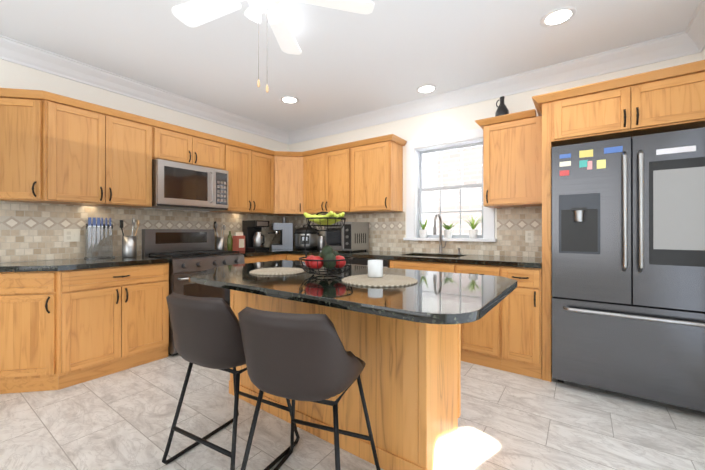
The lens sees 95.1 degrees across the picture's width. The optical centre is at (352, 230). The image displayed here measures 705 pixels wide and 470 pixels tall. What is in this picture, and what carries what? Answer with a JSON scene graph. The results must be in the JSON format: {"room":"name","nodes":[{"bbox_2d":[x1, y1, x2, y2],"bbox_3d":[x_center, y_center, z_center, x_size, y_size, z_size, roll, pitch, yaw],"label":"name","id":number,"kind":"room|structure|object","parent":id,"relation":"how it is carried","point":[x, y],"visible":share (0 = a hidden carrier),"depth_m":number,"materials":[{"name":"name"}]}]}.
{"room":"kitchen","nodes":[
{"label":"kitchen","id":0,"kind":"room"},
{"bbox_2d":[0,59,288,262],"bbox_3d":[-2.967,-0.166,2.379,0.150,2.660,6.606,0,0,35],"label":"wall","id":1,"kind":"structure","parent":0,"point":[14,76],"depth_m":3.16,"materials":[{"name":"paint"}]},
{"bbox_2d":[0,88,59,203],"bbox_3d":[-2.586,-0.654,2.501,0.325,0.838,0.366,0,0,35],"label":"upper cabinet","id":2,"kind":"object","parent":1,"relation":"attached to","point":[57,149],"depth_m":2.49,"materials":[{"name":"brown wood"}]},
{"bbox_2d":[60,96,115,206],"bbox_3d":[-2.407,-0.654,2.752,0.325,0.838,0.501,0,0,35],"label":"upper cabinet","id":3,"kind":"object","parent":1,"relation":"attached to","point":[87,130],"depth_m":2.72,"materials":[{"name":"brown wood"}]},
{"bbox_2d":[116,110,155,207],"bbox_3d":[-2.196,-0.653,3.048,0.325,0.838,0.437,0,0,35],"label":"upper cabinet","id":4,"kind":"object","parent":1,"relation":"attached to","point":[135,135],"depth_m":3.01,"materials":[{"name":"brown wood"}]},
{"bbox_2d":[0,201,287,262],"bbox_3d":[-1.966,0.010,3.644,0.007,0.484,3.330,0,0,35],"label":"tile backsplash","id":5,"kind":"structure","parent":1,"relation":"attached to","point":[31,231],"depth_m":2.91,"materials":[{"name":"beige tile"}]},
{"bbox_2d":[64,229,79,241],"bbox_3d":[-2.502,0.040,2.876,0.011,0.115,0.115,0,0,35],"label":"electrical outlet","id":6,"kind":"object","parent":5,"relation":"attached to","point":[71,235],"visible":1,"depth_m":2.88,"materials":[{"name":"beige plastic"}]},
{"bbox_2d":[0,35,289,144],"bbox_3d":[-2.860,-1.423,2.305,0.110,0.144,6.604,0,0,35],"label":"crown molding","id":7,"kind":"structure","parent":1,"relation":"attached to","point":[11,50],"depth_m":3.15,"materials":[{"name":"white"}]},
{"bbox_2d":[156,120,199,165],"bbox_3d":[-1.942,-0.887,3.405,0.325,0.370,0.438,0,0,35],"label":"upper cabinet","id":8,"kind":"object","parent":1,"relation":"attached to","point":[174,143],"depth_m":3.32,"materials":[{"name":"brown wood"}]},
{"bbox_2d":[145,159,227,210],"bbox_3d":[-1.793,-0.466,3.503,0.449,0.455,0.763,0,0,35],"label":"microwave","id":9,"kind":"object","parent":8,"relation":"attached to","point":[179,186],"visible":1,"depth_m":3.34,"materials":[{"name":"silver metal"}]},
{"bbox_2d":[200,132,227,170],"bbox_3d":[-1.748,-0.886,3.677,0.325,0.370,0.439,0,0,35],"label":"upper cabinet","id":10,"kind":"object","parent":1,"relation":"attached to","point":[213,149],"depth_m":3.65,"materials":[{"name":"brown wood"}]},
{"bbox_2d":[209,140,251,213],"bbox_3d":[-1.498,-0.652,4.028,0.325,0.838,0.425,0,0,35],"label":"upper cabinet","id":11,"kind":"object","parent":1,"relation":"attached to","point":[237,151],"depth_m":3.91,"materials":[{"name":"brown wood"}]},
{"bbox_2d":[248,144,271,214],"bbox_3d":[-1.281,-0.651,4.296,0.366,0.838,0.473,0,0,35],"label":"upper cabinet","id":12,"kind":"object","parent":1,"relation":"attached to","point":[259,159],"depth_m":4.17,"materials":[{"name":"brown wood"}]},
{"bbox_2d":[0,0,700,131],"bbox_3d":[-1.090,-1.548,1.043,4.760,0.100,6.906,0,0,35],"label":"ceiling","id":13,"kind":"structure","parent":0,"point":[383,54],"depth_m":2.57,"materials":[{"name":"white paint"}]},
{"bbox_2d":[172,0,373,92],"bbox_3d":[-0.541,-1.138,1.797,1.262,0.713,1.238,0,0,35],"label":"ceiling fan","id":14,"kind":"object","parent":13,"relation":"attached to","point":[195,13],"visible":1,"depth_m":1.96,"materials":[{"name":"white"}]},
{"bbox_2d":[280,96,298,103],"bbox_3d":[-0.717,-1.490,3.672,0.216,0.005,0.216,0,0,35],"label":"recessed light","id":15,"kind":"object","parent":13,"relation":"in","point":[289,99],"visible":1,"depth_m":3.66,"materials":[{"name":"white"}]},
{"bbox_2d":[416,85,436,93],"bbox_3d":[0.781,-1.490,3.395,0.216,0.005,0.216,0,0,35],"label":"recessed light","id":16,"kind":"object","parent":13,"relation":"in","point":[425,89],"visible":1,"depth_m":3.40,"materials":[{"name":"white plastic"}]},
{"bbox_2d":[540,6,576,26],"bbox_3d":[1.439,-1.492,2.254,0.216,0.005,0.216,0,0,35],"label":"recessed light","id":17,"kind":"object","parent":13,"relation":"in","point":[558,16],"visible":1,"depth_m":2.25,"materials":[{"name":"white"}]},
{"bbox_2d":[0,354,704,469],"bbox_3d":[-1.090,1.212,1.038,4.760,0.100,6.906,0,0,35],"label":"floor","id":18,"kind":"structure","parent":0,"point":[122,420],"depth_m":1.90,"materials":[{"name":"tile"}]},
{"bbox_2d":[0,255,170,393],"bbox_3d":[-2.284,0.707,2.630,0.664,0.915,1.250,0,0,35],"label":"base cabinet","id":19,"kind":"object","parent":18,"relation":"on","point":[64,323],"visible":1,"depth_m":2.44,"materials":[{"name":"brown wood"}]},
{"bbox_2d":[84,217,114,258],"bbox_3d":[-2.316,0.065,2.955,0.100,0.370,0.200,0,0,35],"label":"stand","id":20,"kind":"object","parent":19,"relation":"on","point":[99,235],"visible":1,"depth_m":2.95,"materials":[{"name":"white"}]},
{"bbox_2d":[120,218,139,256],"bbox_3d":[-2.114,0.062,3.079,0.178,0.375,0.159,0,0,35],"label":"utensil crock","id":21,"kind":"object","parent":19,"relation":"on","point":[129,246],"visible":1,"depth_m":3.04,"materials":[{"name":"silver metal"}]},
{"bbox_2d":[142,229,244,355],"bbox_3d":[-1.663,0.574,3.431,0.726,1.185,0.764,0,0,35],"label":"range","id":22,"kind":"object","parent":18,"relation":"on","point":[188,252],"visible":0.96,"depth_m":3.32,"materials":[{"name":"metal"}]},
{"bbox_2d":[162,291,299,469],"bbox_3d":[-0.629,0.726,1.654,0.489,0.871,0.535,0,0,28],"label":"stool","id":23,"kind":"object","parent":18,"relation":"on","point":[206,332],"visible":0.79,"depth_m":1.43,"materials":[{"name":"black leather"}]},
{"bbox_2d":[244,254,266,262],"bbox_3d":[-1.362,0.730,3.953,0.630,0.875,0.424,0,0,35],"label":"base cabinet","id":24,"kind":"object","parent":18,"relation":"on","point":[262,257],"depth_m":3.77,"materials":[{"name":"brown wood"}]},
{"bbox_2d":[267,254,290,260],"bbox_3d":[-1.164,0.731,4.196,0.670,0.875,0.325,0,0,35],"label":"base cabinet","id":25,"kind":"object","parent":18,"relation":"on","point":[270,257],"depth_m":4.05,"materials":[{"name":"brown wood"}]},
{"bbox_2d":[235,250,286,257],"bbox_3d":[-1.284,0.272,4.034,0.643,0.039,0.645,0,0,35],"label":"countertop","id":26,"kind":"structure","parent":25,"relation":"on","point":[247,254],"depth_m":3.84,"materials":[{"name":"black stone"}]},
{"bbox_2d":[213,221,225,249],"bbox_3d":[-1.627,0.069,3.943,0.162,0.364,0.122,0,0,35],"label":"utensil crock","id":27,"kind":"object","parent":26,"relation":"on","point":[219,243],"visible":0.85,"depth_m":3.92,"materials":[{"name":"silver metal"}]},
{"bbox_2d":[227,231,232,250],"bbox_3d":[-1.518,0.126,3.988,0.064,0.250,0.064,0,0,35],"label":"oil bottle","id":28,"kind":"object","parent":26,"relation":"on","point":[229,243],"visible":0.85,"depth_m":3.96,"materials":[{"name":"green glass"}]},
{"bbox_2d":[233,232,244,250],"bbox_3d":[-1.429,0.134,4.060,0.081,0.235,0.140,0,0,20],"label":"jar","id":29,"kind":"object","parent":26,"relation":"on","point":[238,241],"visible":0.96,"depth_m":4.01,"materials":[{"name":"red"}]},
{"bbox_2d":[242,220,269,250],"bbox_3d":[-1.247,0.059,4.200,0.296,0.385,0.230,0,0,35],"label":"coffee maker","id":30,"kind":"object","parent":26,"relation":"on","point":[253,234],"visible":0.96,"depth_m":4.14,"materials":[{"name":"black plastic"}]},
{"bbox_2d":[291,254,314,261],"bbox_3d":[-0.471,0.731,4.265,0.502,0.875,0.630,0,0,35],"label":"base cabinet","id":31,"kind":"object","parent":18,"relation":"on","point":[294,257],"depth_m":4.04,"materials":[{"name":"brown wood"}]},
{"bbox_2d":[238,307,379,469],"bbox_3d":[-0.186,0.726,1.371,0.488,0.870,0.536,0,0,21],"label":"stool","id":32,"kind":"object","parent":18,"relation":"on","point":[301,357],"visible":1,"depth_m":1.15,"materials":[{"name":"black leather"}]},
{"bbox_2d":[225,288,460,469],"bbox_3d":[-0.114,0.722,2.093,1.514,0.884,0.543,0,0,35],"label":"kitchen island","id":33,"kind":"object","parent":18,"relation":"on","point":[403,343],"depth_m":1.61,"materials":[{"name":"brown wood"}]},
{"bbox_2d":[189,260,516,331],"bbox_3d":[-0.142,0.264,1.835,1.840,0.032,1.000,0,0,35],"label":"island countertop","id":34,"kind":"structure","parent":33,"relation":"on","point":[438,299],"depth_m":1.38,"materials":[{"name":"black stone"}]},
{"bbox_2d":[249,267,305,274],"bbox_3d":[-0.449,0.244,1.955,0.336,0.008,0.336,0,0,35],"label":"placemat","id":35,"kind":"object","parent":34,"relation":"on","point":[278,271],"visible":1,"depth_m":1.91,"materials":[{"name":"wicker"}]},
{"bbox_2d":[299,211,352,274],"bbox_3d":[-0.165,0.064,1.815,0.349,0.353,0.305,0,0,35],"label":"fruit basket","id":36,"kind":"object","parent":34,"relation":"on","point":[328,258],"visible":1,"depth_m":1.75,"materials":[{"name":"black metal"}]},
{"bbox_2d":[342,274,417,286],"bbox_3d":[0.133,0.243,1.601,0.374,0.008,0.374,0,0,35],"label":"placemat","id":37,"kind":"object","parent":34,"relation":"on","point":[386,280],"visible":0.94,"depth_m":1.55,"materials":[{"name":"fabric"}]},
{"bbox_2d":[368,260,382,277],"bbox_3d":[0.119,0.196,1.685,0.080,0.085,0.080,0,0,35],"label":"candle","id":38,"kind":"object","parent":37,"relation":"on","point":[375,268],"visible":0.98,"depth_m":1.65,"materials":[{"name":"white wax"}]},
{"bbox_2d":[344,257,389,267],"bbox_3d":[0.281,0.731,3.665,0.575,0.871,0.618,0,0,35],"label":"dishwasher","id":39,"kind":"object","parent":18,"relation":"on","point":[364,262],"visible":0.08,"depth_m":3.45,"materials":[{"name":"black metal"}]},
{"bbox_2d":[387,254,462,360],"bbox_3d":[0.852,0.729,3.322,0.742,0.875,0.630,0,0,35],"label":"base cabinet","id":40,"kind":"object","parent":18,"relation":"on","point":[453,267],"depth_m":3.01,"materials":[{"name":"brown wood"}]},
{"bbox_2d":[463,266,510,371],"bbox_3d":[1.256,0.728,3.034,0.499,0.875,0.630,0,0,35],"label":"base cabinet","id":41,"kind":"object","parent":18,"relation":"on","point":[505,334],"depth_m":2.72,"materials":[{"name":"brown wood"}]},
{"bbox_2d":[511,266,541,378],"bbox_3d":[1.503,0.728,2.858,0.354,0.875,0.630,0,0,35],"label":"base cabinet","id":42,"kind":"object","parent":18,"relation":"on","point":[526,300],"depth_m":2.56,"materials":[{"name":"brown wood"}]},
{"bbox_2d":[271,247,541,269],"bbox_3d":[0.233,0.272,3.744,3.450,0.039,0.643,0,0,35],"label":"countertop","id":43,"kind":"structure","parent":42,"relation":"on","point":[463,259],"depth_m":3.10,"materials":[{"name":"black stone"}]},
{"bbox_2d":[268,217,292,248],"bbox_3d":[-1.012,0.033,4.567,0.368,0.440,0.371,0,0,35],"label":"espresso machine","id":44,"kind":"object","parent":43,"relation":"on","point":[286,233],"visible":1,"depth_m":4.47,"materials":[{"name":"metal"}]},
{"bbox_2d":[294,225,318,248],"bbox_3d":[-0.644,0.082,4.525,0.332,0.341,0.335,0,0,35],"label":"pot","id":45,"kind":"object","parent":43,"relation":"on","point":[311,238],"visible":0.88,"depth_m":4.39,"materials":[{"name":"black metal"}]},
{"bbox_2d":[317,236,324,249],"bbox_3d":[-0.398,0.160,4.375,0.165,0.185,0.130,0,0,35],"label":"kettle","id":46,"kind":"object","parent":43,"relation":"on","point":[321,242],"visible":0.58,"depth_m":4.33,"materials":[{"name":"silver metal"}]},
{"bbox_2d":[325,222,368,251],"bbox_3d":[-0.086,0.072,4.067,0.421,0.360,0.420,0,0,35],"label":"toaster oven","id":47,"kind":"object","parent":43,"relation":"on","point":[351,236],"visible":0.81,"depth_m":3.92,"materials":[{"name":"silver metal"}]},
{"bbox_2d":[532,60,704,381],"bbox_3d":[2.018,0.060,2.470,1.055,2.210,0.666,0,0,35],"label":"tall cabinet","id":48,"kind":"object","parent":18,"relation":"on","point":[668,99],"visible":0.96,"depth_m":2.28,"materials":[{"name":"brown wood"}]},
{"bbox_2d":[552,127,704,411],"bbox_3d":[2.039,0.264,2.392,0.915,1.799,0.712,0,0,35],"label":"fridge","id":49,"kind":"object","parent":18,"relation":"on","point":[628,265],"visible":1,"depth_m":2.15,"materials":[{"name":"grey metal"}]},
{"bbox_2d":[289,52,701,256],"bbox_3d":[0.871,-0.163,3.791,4.760,2.660,0.150,0,0,35],"label":"wall","id":50,"kind":"structure","parent":0,"point":[453,120],"depth_m":3.53,"materials":[{"name":"paint"}]},
{"bbox_2d":[272,150,303,215],"bbox_3d":[-0.900,-0.651,4.570,0.670,0.838,0.636,0,0,35],"label":"upper cabinet","id":51,"kind":"object","parent":50,"relation":"attached to","point":[287,167],"depth_m":4.40,"materials":[{"name":"brown wood"}]},
{"bbox_2d":[304,147,328,214],"bbox_3d":[-0.435,-0.651,4.416,0.517,0.838,0.348,0,0,35],"label":"upper cabinet","id":52,"kind":"object","parent":50,"relation":"attached to","point":[316,160],"depth_m":4.27,"materials":[{"name":"brown wood"}]},
{"bbox_2d":[328,141,367,213],"bbox_3d":[-0.094,-0.651,4.187,0.514,0.838,0.325,0,0,35],"label":"upper cabinet","id":53,"kind":"object","parent":50,"relation":"attached to","point":[341,157],"depth_m":4.02,"materials":[{"name":"brown wood"}]},
{"bbox_2d":[356,134,403,212],"bbox_3d":[0.263,-0.652,3.932,0.612,0.838,0.325,0,0,35],"label":"upper cabinet","id":54,"kind":"object","parent":50,"relation":"attached to","point":[379,160],"depth_m":3.75,"materials":[{"name":"brown wood"}]},
{"bbox_2d":[288,206,541,256],"bbox_3d":[0.419,0.010,4.016,3.461,0.484,0.007,0,0,35],"label":"tile backsplash","id":55,"kind":"structure","parent":50,"relation":"attached to","point":[386,229],"depth_m":3.47,"materials":[{"name":"beige tile"}]},
{"bbox_2d":[525,231,533,242],"bbox_3d":[1.698,0.055,3.094,0.070,0.115,0.008,0,0,35],"label":"electrical outlet","id":56,"kind":"object","parent":55,"relation":"attached to","point":[529,236],"visible":1,"depth_m":3.09,"materials":[{"name":"beige plastic"}]},
{"bbox_2d":[403,128,496,241],"bbox_3d":[1.077,-0.478,3.607,1.020,1.180,0.209,0,0,35],"label":"window","id":57,"kind":"structure","parent":50,"relation":"in","point":[415,152],"depth_m":3.69,"materials":[{"name":"white wood"}]},
{"bbox_2d":[419,219,427,237],"bbox_3d":[0.833,-0.051,3.741,0.138,0.260,0.112,0,0,35],"label":"plant","id":58,"kind":"object","parent":57,"relation":"on","point":[423,232],"visible":1,"depth_m":3.73,"materials":[{"name":"green plant"}]},
{"bbox_2d":[442,222,455,237],"bbox_3d":[1.073,-0.014,3.566,0.284,0.185,0.118,0,0,35],"label":"plant","id":59,"kind":"object","parent":57,"relation":"on","point":[447,232],"visible":0.94,"depth_m":3.56,"materials":[{"name":"green plant"}]},
{"bbox_2d":[459,214,482,237],"bbox_3d":[1.232,-0.064,3.453,0.309,0.286,0.118,0,0,35],"label":"plant","id":60,"kind":"object","parent":57,"relation":"on","point":[473,233],"visible":0.96,"depth_m":3.40,"materials":[{"name":"green plant"}]},
{"bbox_2d":[288,33,683,143],"bbox_3d":[0.788,-1.420,3.692,4.200,0.144,0.110,0,0,35],"label":"crown molding","id":61,"kind":"structure","parent":50,"relation":"attached to","point":[664,48],"depth_m":3.12,"materials":[{"name":"white"}]},
{"bbox_2d":[475,109,541,207],"bbox_3d":[1.491,-0.639,3.032,0.563,0.810,0.365,0,0,35],"label":"upper cabinet","id":62,"kind":"object","parent":50,"relation":"attached to","point":[512,159],"visible":0.94,"depth_m":2.90,"materials":[{"name":"brown wood"}]},
{"bbox_2d":[495,96,508,115],"bbox_3d":[1.428,-1.135,3.076,0.124,0.280,0.124,0,0,35],"label":"jug","id":63,"kind":"object","parent":62,"relation":"on","point":[502,108],"visible":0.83,"depth_m":3.04,"materials":[{"name":"black ceramic"}]},
{"bbox_2d":[702,48,704,59],"bbox_3d":[0.787,-0.171,-0.297,0.150,2.660,6.606,0,0,35],"label":"wall","id":64,"kind":"structure","parent":0,"point":[703,54],"depth_m":2.40,"materials":[{"name":"paint"}]},
{"bbox_2d":[680,0,704,56],"bbox_3d":[0.681,-1.427,-0.219,0.110,0.144,6.604,0,0,35],"label":"crown molding","id":65,"kind":"structure","parent":64,"relation":"attached to","point":[690,40],"depth_m":2.36,"materials":[{"name":"white paint"}]},
{"label":"outside","id":66,"kind":"structure","parent":0,"visible":0},
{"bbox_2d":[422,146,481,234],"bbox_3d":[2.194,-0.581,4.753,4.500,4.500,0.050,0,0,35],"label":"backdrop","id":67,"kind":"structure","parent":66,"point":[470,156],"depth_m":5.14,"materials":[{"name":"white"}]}
]}

